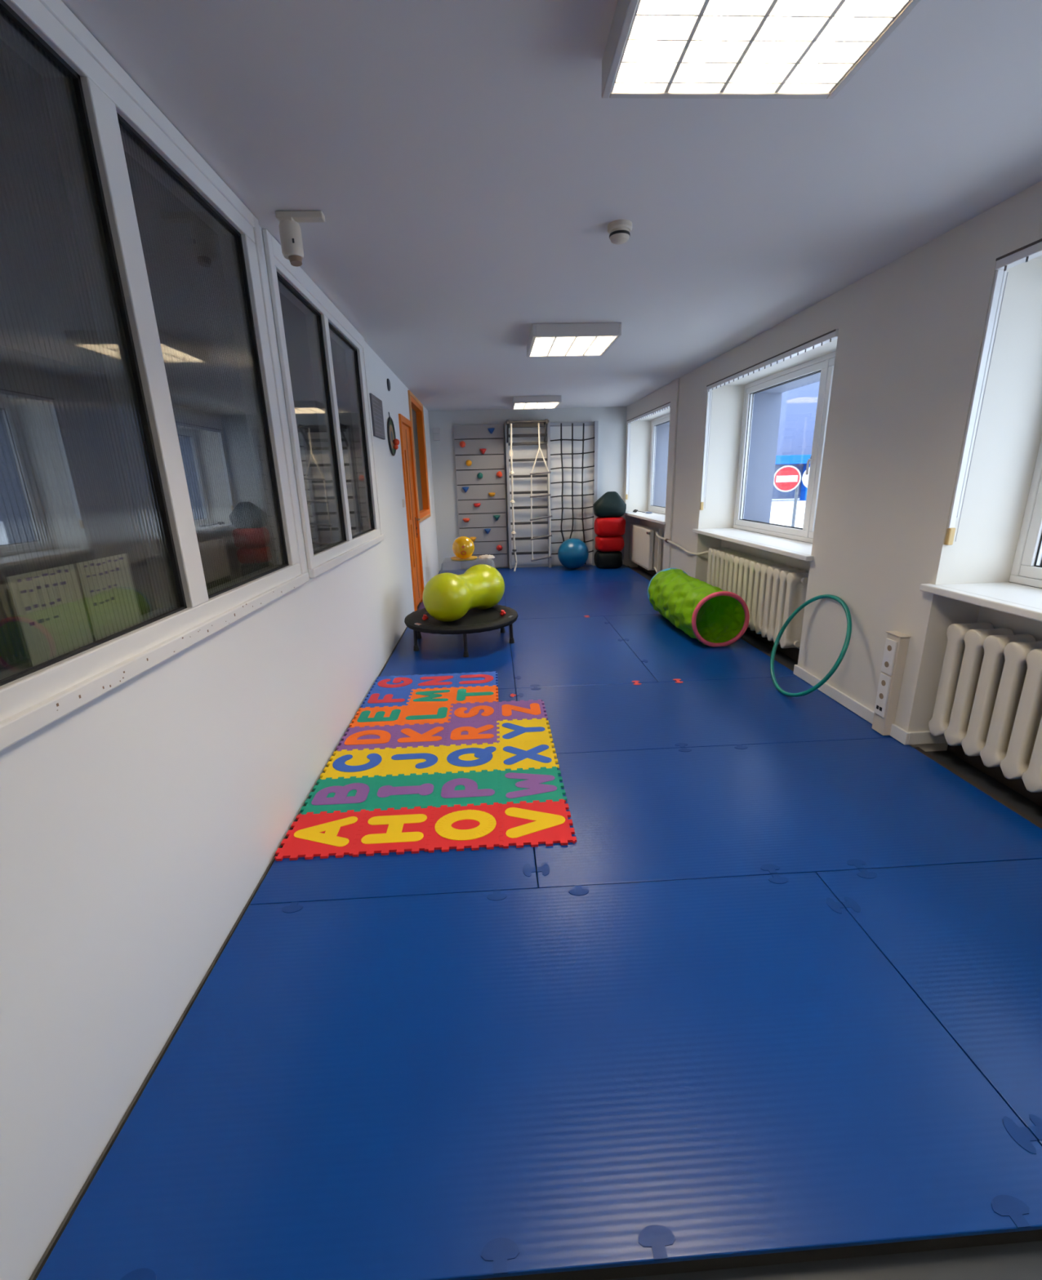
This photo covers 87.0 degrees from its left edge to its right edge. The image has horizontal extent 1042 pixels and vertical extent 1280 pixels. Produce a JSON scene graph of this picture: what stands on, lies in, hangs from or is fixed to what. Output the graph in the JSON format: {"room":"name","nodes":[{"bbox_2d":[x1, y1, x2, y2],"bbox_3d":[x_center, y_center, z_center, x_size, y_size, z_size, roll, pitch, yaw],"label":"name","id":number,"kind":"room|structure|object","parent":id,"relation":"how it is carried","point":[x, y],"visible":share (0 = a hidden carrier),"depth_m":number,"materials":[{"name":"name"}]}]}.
{"room":"care facility","nodes":[
{"label":"care facility","id":0,"kind":"room"},
{"bbox_2d":[0,225,439,1279],"bbox_3d":[-1.107,-0.599,2.868,0.100,2.460,11.950,-2,16,-2],"label":"wall","id":1,"kind":"structure","parent":0,"point":[139,824],"depth_m":1.39,"materials":[{"name":"white paint"}]},
{"bbox_2d":[0,0,309,751],"bbox_3d":[-1.036,-0.717,1.498,0.126,1.461,1.880,-2,16,-2],"label":"window","id":2,"kind":"structure","parent":1,"relation":"in","point":[97,113],"depth_m":1.47,"materials":[{"name":"white paint"}]},
{"bbox_2d":[6,564,93,666],"bbox_3d":[-0.994,-0.052,1.170,0.002,0.195,0.176,-2,16,-2],"label":"paper sheet","id":3,"kind":"object","parent":2,"relation":"attached to","point":[49,604],"visible":0.99,"depth_m":1.16,"materials":[{"name":"beige paper"}]},
{"bbox_2d":[75,553,142,640],"bbox_3d":[-1.003,-0.104,1.347,0.002,0.195,0.176,-2,16,-2],"label":"paper sheet","id":4,"kind":"object","parent":2,"relation":"attached to","point":[106,583],"visible":0.98,"depth_m":1.34,"materials":[{"name":"beige paper"}]},
{"bbox_2d":[28,626,407,1279],"bbox_3d":[-0.946,0.972,1.796,0.007,0.038,9.000,-2,16,-2],"label":"trim","id":5,"kind":"structure","parent":1,"relation":"attached to","point":[51,1245],"depth_m":1.33,"materials":[{"name":"grey"}]},
{"bbox_2d":[262,229,384,577],"bbox_3d":[-1.136,-1.256,3.349,0.125,1.461,1.820,-2,16,-2],"label":"window","id":6,"kind":"structure","parent":1,"relation":"in","point":[324,321],"depth_m":3.22,"materials":[{"name":"white paint"}]},
{"bbox_2d":[368,393,385,439],"bbox_3d":[-1.158,-1.794,4.427,0.022,0.305,0.430,-2,16,-2],"label":"wall picture","id":7,"kind":"object","parent":1,"relation":"attached to","point":[376,410],"visible":0.91,"depth_m":4.37,"materials":[{"name":"grey paper"}]},
{"bbox_2d":[372,398,384,435],"bbox_3d":[-1.147,-1.792,4.426,0.001,0.246,0.366,-2,16,-2],"label":"print","id":8,"kind":"object","parent":7,"relation":"attached to","point":[376,403],"depth_m":4.41,"materials":[{"name":"grey paper"}]},
{"bbox_2d":[386,378,390,391],"bbox_3d":[-1.207,-2.332,5.013,0.016,0.103,0.103,-2,16,-2],"label":"disc","id":9,"kind":"object","parent":1,"relation":"attached to","point":[388,380],"visible":1,"depth_m":4.98,"materials":[{"name":"grey"}]},
{"bbox_2d":[386,412,395,455],"bbox_3d":[-1.189,-1.889,5.038,0.022,0.379,0.336,-2,16,-2],"label":"board","id":10,"kind":"object","parent":1,"relation":"attached to","point":[390,427],"visible":0.93,"depth_m":5.01,"materials":[{"name":"black plastic"}]},
{"bbox_2d":[392,439,399,449],"bbox_3d":[-1.160,-1.821,5.106,0.059,0.097,0.072,-2,16,-2],"label":"ball","id":11,"kind":"object","parent":10,"relation":"attached to","point":[395,442],"visible":1,"depth_m":5.09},
{"bbox_2d":[398,413,423,611],"bbox_3d":[-1.248,-1.383,6.205,0.144,2.100,0.800,-2,16,-2],"label":"door","id":12,"kind":"structure","parent":1,"relation":"in","point":[405,424],"depth_m":6.23,"materials":[{"name":"orange wood"}]},
{"bbox_2d":[407,390,430,522],"bbox_3d":[-1.336,-2.306,7.050,0.112,1.480,1.275,-2,16,-2],"label":"window","id":13,"kind":"structure","parent":1,"relation":"in","point":[415,407],"depth_m":7.43,"materials":[{"name":"orange wood"}]},
{"bbox_2d":[427,406,626,571],"bbox_3d":[0.453,-2.353,8.725,3.850,2.460,0.100,-2,16,-2],"label":"wall","id":14,"kind":"structure","parent":0,"point":[611,433],"depth_m":8.49,"materials":[{"name":"grey paint"}]},
{"bbox_2d":[432,427,439,440],"bbox_3d":[-1.283,-3.127,8.339,0.110,0.180,0.029,-2,16,-2],"label":"junction box","id":15,"kind":"object","parent":14,"relation":"attached to","point":[435,430],"visible":1,"depth_m":8.33,"materials":[{"name":"grey plastic"}]},
{"bbox_2d":[453,424,507,568],"bbox_3d":[-0.618,-2.210,8.605,0.760,2.183,0.096,-2,16,-2],"label":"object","id":16,"kind":"structure","parent":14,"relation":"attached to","point":[479,456],"depth_m":8.57,"materials":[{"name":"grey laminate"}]},
{"bbox_2d":[504,418,551,568],"bbox_3d":[0.131,-2.197,8.460,0.678,2.224,0.458,-2,16,-2],"label":"wall bars","id":17,"kind":"object","parent":14,"relation":"attached to","point":[525,444],"visible":0.98,"depth_m":8.61,"materials":[{"name":"grey paint"}]},
{"bbox_2d":[508,423,516,572],"bbox_3d":[-0.126,-2.103,8.256,0.079,2.158,0.096,6,18,23],"label":"rope","id":18,"kind":"object","parent":17,"relation":"hanging from","point":[510,452],"visible":1,"depth_m":8.25,"materials":[{"name":"beige fabric"}]},
{"bbox_2d":[529,422,551,561],"bbox_3d":[0.297,-2.197,8.273,0.347,2.019,0.028,-2,16,-2],"label":"ladder","id":19,"kind":"object","parent":17,"relation":"hanging from","point":[531,473],"visible":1,"depth_m":8.29,"materials":[{"name":"beige fabric"}]},
{"bbox_2d":[550,421,598,565],"bbox_3d":[0.830,-2.265,8.663,0.740,2.204,0.105,-2,16,-2],"label":"net","id":20,"kind":"object","parent":14,"relation":"attached to","point":[573,445],"visible":0.89,"depth_m":8.62,"materials":[{"name":"black fabric"}]},
{"bbox_2d":[61,0,1041,410],"bbox_3d":[0.732,-1.911,2.586,3.850,0.120,12.150,-2,16,-2],"label":"ceiling","id":21,"kind":"structure","parent":0,"point":[467,166],"depth_m":1.88,"materials":[{"name":"white paint"}]},
{"bbox_2d":[275,210,324,266],"bbox_3d":[-0.867,-1.595,2.185,0.180,0.177,0.082,-2,16,-2],"label":"sensor","id":22,"kind":"object","parent":21,"relation":"attached to","point":[290,231],"visible":1,"depth_m":2.15,"materials":[{"name":"beige plastic"}]},
{"bbox_2d":[511,395,561,409],"bbox_3d":[0.197,-3.195,7.390,0.620,0.081,0.665,-2,16,-2],"label":"ceiling light","id":23,"kind":"object","parent":21,"relation":"attached to","point":[520,402],"visible":1,"depth_m":7.09,"materials":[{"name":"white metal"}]},
{"bbox_2d":[526,322,621,357],"bbox_3d":[0.373,-2.244,4.120,0.620,0.081,0.665,-2,16,-2],"label":"ceiling light","id":24,"kind":"object","parent":21,"relation":"attached to","point":[545,340],"visible":1,"depth_m":3.93,"materials":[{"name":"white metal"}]},
{"bbox_2d":[607,219,631,244],"bbox_3d":[0.421,-1.734,2.344,0.104,0.067,0.104,-2,16,-2],"label":"smoke detector","id":25,"kind":"object","parent":21,"relation":"attached to","point":[619,230],"visible":1,"depth_m":2.31,"materials":[{"name":"beige plastic"}]},
{"bbox_2d":[601,0,920,98],"bbox_3d":[0.535,-1.369,1.114,0.620,0.081,0.665,-2,16,-2],"label":"ceiling light","id":26,"kind":"object","parent":21,"relation":"attached to","point":[655,49],"visible":1,"depth_m":1.31,"materials":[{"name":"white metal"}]},
{"bbox_2d":[417,567,1041,1279],"bbox_3d":[0.795,0.541,3.355,3.850,0.100,12.050,-2,16,-2],"label":"floor","id":27,"kind":"structure","parent":0,"point":[1017,1260],"depth_m":1.03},
{"bbox_2d":[249,688,537,905],"bbox_3d":[-0.488,0.645,2.847,0.997,0.051,1.933,-2,16,-2],"label":"mat","id":28,"kind":"object","parent":27,"relation":"on","point":[348,877],"visible":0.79,"depth_m":2.01,"materials":[{"name":"blue plastic"}]},
{"bbox_2d":[274,671,576,861],"bbox_3d":[-0.420,0.534,3.110,1.177,0.014,2.049,-2,16,-2],"label":"play mat","id":29,"kind":"object","parent":28,"relation":"on","point":[324,834],"depth_m":2.64,"materials":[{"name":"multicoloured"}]},
{"bbox_2d":[379,626,515,688],"bbox_3d":[-0.588,0.104,4.709,0.997,0.050,1.944,-2,16,-2],"label":"mat","id":30,"kind":"object","parent":27,"relation":"on","point":[488,651],"visible":0.41,"depth_m":4.52,"materials":[{"name":"blue plastic"}]},
{"bbox_2d":[404,604,517,657],"bbox_3d":[-0.523,-0.110,4.888,0.998,0.256,0.998,-2,16,-2],"label":"trampoline","id":31,"kind":"object","parent":30,"relation":"on","point":[475,620],"visible":0.77,"depth_m":4.64,"materials":[{"name":"black fabric"}]},
{"bbox_2d":[422,614,428,620],"bbox_3d":[-0.819,-0.194,4.693,0.052,0.050,0.041,-2,16,-2],"label":"toy","id":32,"kind":"object","parent":31,"relation":"on","point":[424,617],"visible":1,"depth_m":4.68,"materials":[{"name":"red plastic"}]},
{"bbox_2d":[422,564,504,622],"bbox_3d":[-0.487,-0.423,4.825,0.418,0.411,0.919,8,19,30],"label":"ball","id":33,"kind":"object","parent":31,"relation":"on","point":[446,597],"visible":1,"depth_m":4.54,"materials":[{"name":"yellow plastic"}]},
{"bbox_2d":[499,609,505,615],"bbox_3d":[-0.158,-0.237,4.779,0.052,0.050,0.041,-2,16,-2],"label":"toy","id":34,"kind":"object","parent":31,"relation":"on","point":[502,612],"visible":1,"depth_m":4.77,"materials":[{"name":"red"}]},
{"bbox_2d":[417,592,505,609],"bbox_3d":[-0.688,-0.434,6.558,0.997,0.050,1.907,-2,16,-2],"label":"mat","id":35,"kind":"object","parent":27,"relation":"on","point":[502,602],"visible":0.1,"depth_m":6.43,"materials":[{"name":"blue plastic"}]},
{"bbox_2d":[35,871,1041,1279],"bbox_3d":[0.087,1.031,1.473,1.997,0.051,0.970,-2,16,-2],"label":"mat","id":36,"kind":"object","parent":27,"relation":"on","point":[603,1082],"visible":1,"depth_m":1.26,"materials":[{"name":"blue plastic"}]},
{"bbox_2d":[437,564,648,585],"bbox_3d":[0.229,-0.955,8.257,3.013,0.050,1.542,-2,16,-2],"label":"mat","id":37,"kind":"object","parent":27,"relation":"on","point":[589,573],"visible":0.6,"depth_m":8.16,"materials":[{"name":"blue plastic"}]},
{"bbox_2d":[440,556,495,573],"bbox_3d":[-0.716,-0.930,7.512,0.850,0.367,0.580,-2,16,-2],"label":"plastic tub","id":38,"kind":"object","parent":37,"relation":"on","point":[446,558],"visible":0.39,"depth_m":7.47,"materials":[{"name":"grey plastic"}]},
{"bbox_2d":[450,555,477,560],"bbox_3d":[-0.769,-1.102,7.407,0.360,0.022,0.360,-2,16,-2],"label":"dish","id":39,"kind":"object","parent":38,"relation":"on","point":[471,557],"visible":0.82,"depth_m":7.38,"materials":[{"name":"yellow plastic"}]},
{"bbox_2d":[452,536,474,559],"bbox_3d":[-0.772,-1.242,7.366,0.300,0.300,0.301,-2,16,-2],"label":"ball","id":40,"kind":"object","parent":39,"relation":"on","point":[463,547],"visible":1,"depth_m":7.26,"materials":[{"name":"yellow plastic"}]},
{"bbox_2d":[477,554,494,559],"bbox_3d":[-0.472,-1.141,7.464,0.229,0.048,0.219,-2,16,-2],"label":"bundle","id":41,"kind":"object","parent":38,"relation":"on","point":[486,556],"visible":1,"depth_m":7.40,"materials":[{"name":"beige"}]},
{"bbox_2d":[557,537,588,568],"bbox_3d":[0.820,-1.355,8.619,0.480,0.480,0.480,-2,16,-2],"label":"exercise ball","id":42,"kind":"object","parent":37,"relation":"on","point":[572,553],"visible":1,"depth_m":8.45,"materials":[{"name":"blue plastic"}]},
{"bbox_2d":[593,551,622,568],"bbox_3d":[1.389,-1.285,8.723,0.430,0.261,0.375,-2,16,-2],"label":"bean bag","id":43,"kind":"object","parent":37,"relation":"on","point":[602,559],"visible":0.83,"depth_m":8.56,"materials":[{"name":"black leather"}]},
{"bbox_2d":[595,535,623,551],"bbox_3d":[1.397,-1.524,8.651,0.438,0.238,0.389,-2,16,-2],"label":"bean bag","id":44,"kind":"object","parent":43,"relation":"on","point":[602,544],"visible":0.83,"depth_m":8.49,"materials":[{"name":"red leather"}]},
{"bbox_2d":[593,516,625,536],"bbox_3d":[1.391,-1.777,8.574,0.468,0.290,0.396,-2,16,-2],"label":"bean bag","id":45,"kind":"object","parent":44,"relation":"on","point":[603,526],"visible":0.87,"depth_m":8.40,"materials":[{"name":"red leather"}]},
{"bbox_2d":[592,491,626,517],"bbox_3d":[1.361,-2.097,8.487,0.491,0.385,0.383,-2,16,-2],"label":"bean bag","id":46,"kind":"object","parent":45,"relation":"on","point":[610,504],"visible":1,"depth_m":8.34,"materials":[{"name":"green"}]},
{"bbox_2d":[504,580,659,619],"bbox_3d":[0.818,-0.493,6.622,2.013,0.050,1.907,-2,16,-2],"label":"mat","id":47,"kind":"object","parent":27,"relation":"on","point":[618,597],"visible":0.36,"depth_m":6.49,"materials":[{"name":"blue plastic"}]},
{"bbox_2d":[507,616,657,690],"bbox_3d":[0.411,0.064,4.751,0.997,0.051,1.944,-2,16,-2],"label":"mat","id":48,"kind":"object","parent":27,"relation":"on","point":[545,652],"visible":0.91,"depth_m":4.46,"materials":[{"name":"blue plastic"}]},
{"bbox_2d":[631,680,641,684],"bbox_3d":[0.806,0.297,3.825,0.059,0.002,0.080,-2,16,-2],"label":"clip","id":49,"kind":"object","parent":48,"relation":"on","point":[635,682],"visible":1,"depth_m":3.82,"materials":[{"name":"red plastic"}]},
{"bbox_2d":[604,613,795,682],"bbox_3d":[1.417,0.025,4.794,1.013,0.051,1.944,-2,16,-2],"label":"mat","id":50,"kind":"object","parent":27,"relation":"on","point":[667,652],"visible":0.75,"depth_m":4.38,"materials":[{"name":"blue plastic"}]},
{"bbox_2d":[672,678,683,683],"bbox_3d":[1.098,0.286,3.837,0.059,0.002,0.080,-2,16,-2],"label":"clip","id":51,"kind":"object","parent":50,"relation":"on","point":[676,679],"visible":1,"depth_m":3.83,"materials":[{"name":"red plastic"}]},
{"bbox_2d":[647,568,749,647],"bbox_3d":[1.573,-0.339,5.085,0.546,0.479,1.286,-2,16,-2],"label":"tunnel","id":52,"kind":"object","parent":50,"relation":"on","point":[714,616],"visible":1,"depth_m":4.82,"materials":[{"name":"green fabric"}]},
{"bbox_2d":[515,675,893,753],"bbox_3d":[0.993,0.451,3.377,2.013,0.051,0.961,-2,16,-2],"label":"mat","id":53,"kind":"object","parent":27,"relation":"on","point":[588,718],"visible":0.73,"depth_m":3.28,"materials":[{"name":"blue plastic"}]},
{"bbox_2d":[769,594,851,697],"bbox_3d":[1.823,0.034,3.492,0.288,0.638,0.692,-2,16,-2],"label":"hoop","id":54,"kind":"object","parent":53,"relation":"on","point":[837,599],"visible":1,"depth_m":3.39,"materials":[{"name":"teal plastic"}]},
{"bbox_2d":[533,737,1041,888],"bbox_3d":[1.043,0.721,2.449,2.013,0.051,0.969,-2,16,-2],"label":"mat","id":55,"kind":"object","parent":27,"relation":"on","point":[684,813],"visible":0.84,"depth_m":2.30,"materials":[{"name":"blue plastic"}]},
{"bbox_2d":[815,858,1041,1146],"bbox_3d":[1.593,0.972,1.537,1.013,0.051,0.970,-2,16,-2],"label":"mat","id":56,"kind":"object","parent":27,"relation":"on","point":[966,938],"visible":0.98,"depth_m":1.64,"materials":[{"name":"blue plastic"}]},
{"bbox_2d":[622,180,1041,751],"bbox_3d":[2.322,-0.734,3.014,0.730,2.460,11.950,-2,16,-2],"label":"wall","id":57,"kind":"structure","parent":0,"point":[908,344],"depth_m":2.83,"materials":[{"name":"white paint"}]},
{"bbox_2d":[626,564,656,580],"bbox_3d":[1.886,-0.939,7.963,0.205,0.100,2.160,-2,16,-2],"label":"trim","id":58,"kind":"structure","parent":57,"relation":"attached to","point":[652,572],"depth_m":8.34,"materials":[{"name":"brown"}]},
{"bbox_2d":[628,524,658,570],"bbox_3d":[1.845,-1.411,8.230,0.228,0.562,1.180,-2,16,-2],"label":"panel radiator","id":59,"kind":"object","parent":57,"relation":"attached to","point":[643,540],"visible":0.96,"depth_m":7.96,"materials":[{"name":"white metal"}]},
{"bbox_2d":[624,413,669,524],"bbox_3d":[1.892,-2.386,7.542,0.485,1.388,2.230,-2,16,-2],"label":"window","id":60,"kind":"structure","parent":57,"relation":"in","point":[654,517],"depth_m":8.36,"materials":[{"name":"white plastic"}]},
{"bbox_2d":[625,401,670,499],"bbox_3d":[1.715,-2.487,7.508,0.063,1.164,2.146,-2,16,-2],"label":"window blind","id":61,"kind":"object","parent":60,"relation":"attached to","point":[666,406],"visible":0.98,"depth_m":8.33,"materials":[{"name":"white fabric"}]},
{"bbox_2d":[662,377,679,569],"bbox_3d":[1.759,-1.733,6.484,0.022,2.460,0.220,-2,16,-2],"label":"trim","id":62,"kind":"structure","parent":57,"relation":"attached to","point":[674,384],"depth_m":6.38,"materials":[{"name":"white paint"}]},
{"bbox_2d":[653,528,707,573],"bbox_3d":[1.852,-0.911,6.675,0.240,0.730,2.088,-2,16,-2],"label":"pipe","id":63,"kind":"object","parent":57,"relation":"attached to","point":[659,535],"visible":0.88,"depth_m":7.37,"materials":[{"name":"white metal"}]},
{"bbox_2d":[706,547,808,648],"bbox_3d":[2.043,-0.435,4.868,0.190,0.579,1.692,-2,16,-2],"label":"radiator","id":64,"kind":"object","parent":57,"relation":"attached to","point":[771,592],"visible":0.7,"depth_m":4.45,"materials":[{"name":"white metal"}]},
{"bbox_2d":[692,351,835,561],"bbox_3d":[2.057,-1.496,4.483,0.485,1.388,2.150,-2,16,-2],"label":"window","id":65,"kind":"structure","parent":57,"relation":"in","point":[824,364],"depth_m":4.43,"materials":[{"name":"white plastic"}]},
{"bbox_2d":[699,328,838,510],"bbox_3d":[1.880,-1.597,4.449,0.063,1.164,2.066,-2,16,-2],"label":"window blind","id":66,"kind":"object","parent":65,"relation":"attached to","point":[829,336],"visible":0.99,"depth_m":4.41,"materials":[{"name":"white fabric"}]},
{"bbox_2d":[739,627,799,671],"bbox_3d":[2.051,-0.049,4.904,0.205,0.100,2.080,-2,16,-2],"label":"trim","id":67,"kind":"structure","parent":57,"relation":"attached to","point":[793,653],"depth_m":4.51,"materials":[{"name":"brown"}]},
{"bbox_2d":[653,372,1040,588],"bbox_3d":[2.465,-1.494,4.548,0.335,1.330,8.460,-2,16,-2],"label":"reveal","id":68,"kind":"structure","parent":57,"relation":"attached to","point":[766,405],"depth_m":5.50,"materials":[{"name":"white paint"}]},
{"bbox_2d":[792,664,946,745],"bbox_3d":[2.091,0.356,3.381,0.246,0.070,1.102,-2,16,-2],"label":"baseboard","id":69,"kind":"structure","parent":57,"relation":"attached to","point":[904,737],"depth_m":3.18,"materials":[{"name":"white"}]},
{"bbox_2d":[871,631,911,735],"bbox_3d":[1.965,0.236,2.930,0.064,0.559,0.109,-2,16,-2],"label":"power strip","id":70,"kind":"object","parent":57,"relation":"attached to","point":[896,643],"visible":1,"depth_m":2.90,"materials":[{"name":"beige plastic"}]},
{"bbox_2d":[880,680,885,685],"bbox_3d":[1.933,0.230,2.927,0.001,0.031,0.031,-2,16,-2],"label":"outlet","id":71,"kind":"object","parent":70,"relation":"attached to","point":[882,682],"depth_m":2.93,"materials":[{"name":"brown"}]},
{"bbox_2d":[886,644,891,651],"bbox_3d":[1.928,0.043,2.872,0.001,0.031,0.031,-2,16,-2],"label":"outlet","id":72,"kind":"object","parent":70,"relation":"attached to","point":[888,646],"depth_m":2.87,"materials":[{"name":"white plastic"}]},
{"bbox_2d":[913,744,1041,828],"bbox_3d":[2.214,0.829,1.883,0.205,0.100,2.080,-2,16,-2],"label":"trim","id":73,"kind":"structure","parent":57,"relation":"attached to","point":[1017,785],"depth_m":2.58,"materials":[{"name":"brown"}]},
{"bbox_2d":[919,436,1041,622],"bbox_3d":[2.220,-0.617,1.463,0.485,1.388,2.150,-2,16,-2],"label":"window","id":74,"kind":"structure","parent":57,"relation":"in","point":[1024,601],"depth_m":2.51,"materials":[{"name":"white plastic"}]},
{"bbox_2d":[943,238,1041,545],"bbox_3d":[2.043,-0.718,1.429,0.063,1.164,2.066,-2,16,-2],"label":"window blind","id":75,"kind":"object","parent":74,"relation":"attached to","point":[1033,250],"visible":1,"depth_m":2.36,"materials":[{"name":"white plastic"}]},
{"bbox_2d":[927,622,1041,792],"bbox_3d":[2.200,0.415,1.945,0.190,0.579,1.692,-2,16,-2],"label":"radiator","id":76,"kind":"object","parent":57,"relation":"attached to","point":[988,703],"visible":1,"depth_m":2.43,"materials":[{"name":"white metal"}]},
{"label":"outside","id":77,"kind":"structure","parent":0,"visible":0},
{"bbox_2d":[768,497,805,528],"bbox_3d":[35.143,-6.692,26.019,67.100,0.100,90.000,-2,16,-2],"label":"ground","id":78,"kind":"structure","parent":77,"point":[781,509],"depth_m":24.92,"materials":[{"name":"white snow"}]},
{"bbox_2d":[773,465,800,526],"bbox_3d":[6.231,-3.151,13.021,0.584,1.884,0.190,3,17,15],"label":"no entry sign","id":79,"kind":"object","parent":78,"relation":"on","point":[788,477],"visible":0.97,"depth_m":12.81,"materials":[{"name":"red metal"}]},
{"bbox_2d":[772,454,810,500],"bbox_3d":[18.576,-10.155,34.339,7.600,2.730,1.600,-2,16,-2],"label":"sign","id":80,"kind":"object","parent":78,"relation":"on","point":[798,461],"visible":0.11,"depth_m":34.42,"materials":[{"name":"blue"}]},
{"bbox_2d":[771,381,819,498],"bbox_3d":[30.829,-8.627,9.059,57.000,13.350,59.000,-2,16,-2],"label":"wall","id":81,"kind":"structure","parent":78,"relation":"on","point":[798,405],"depth_m":36.40,"materials":[{"name":"blue"}]},
{"bbox_2d":[801,466,809,488],"bbox_3d":[7.076,-3.304,13.347,0.559,1.950,0.214,6,18,24],"label":"round sign","id":82,"kind":"object","parent":78,"relation":"on","point":[805,477],"visible":0.21,"depth_m":13.18,"materials":[{"name":"grey"}]},
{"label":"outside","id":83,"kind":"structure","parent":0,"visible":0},
{"bbox_2d":[0,39,363,669],"bbox_3d":[-2.452,-0.547,2.811,2.585,2.660,12.150,-2,16,-2],"label":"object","id":84,"kind":"structure","parent":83,"point":[66,498],"depth_m":4.20,"materials":[{"name":"glass"}]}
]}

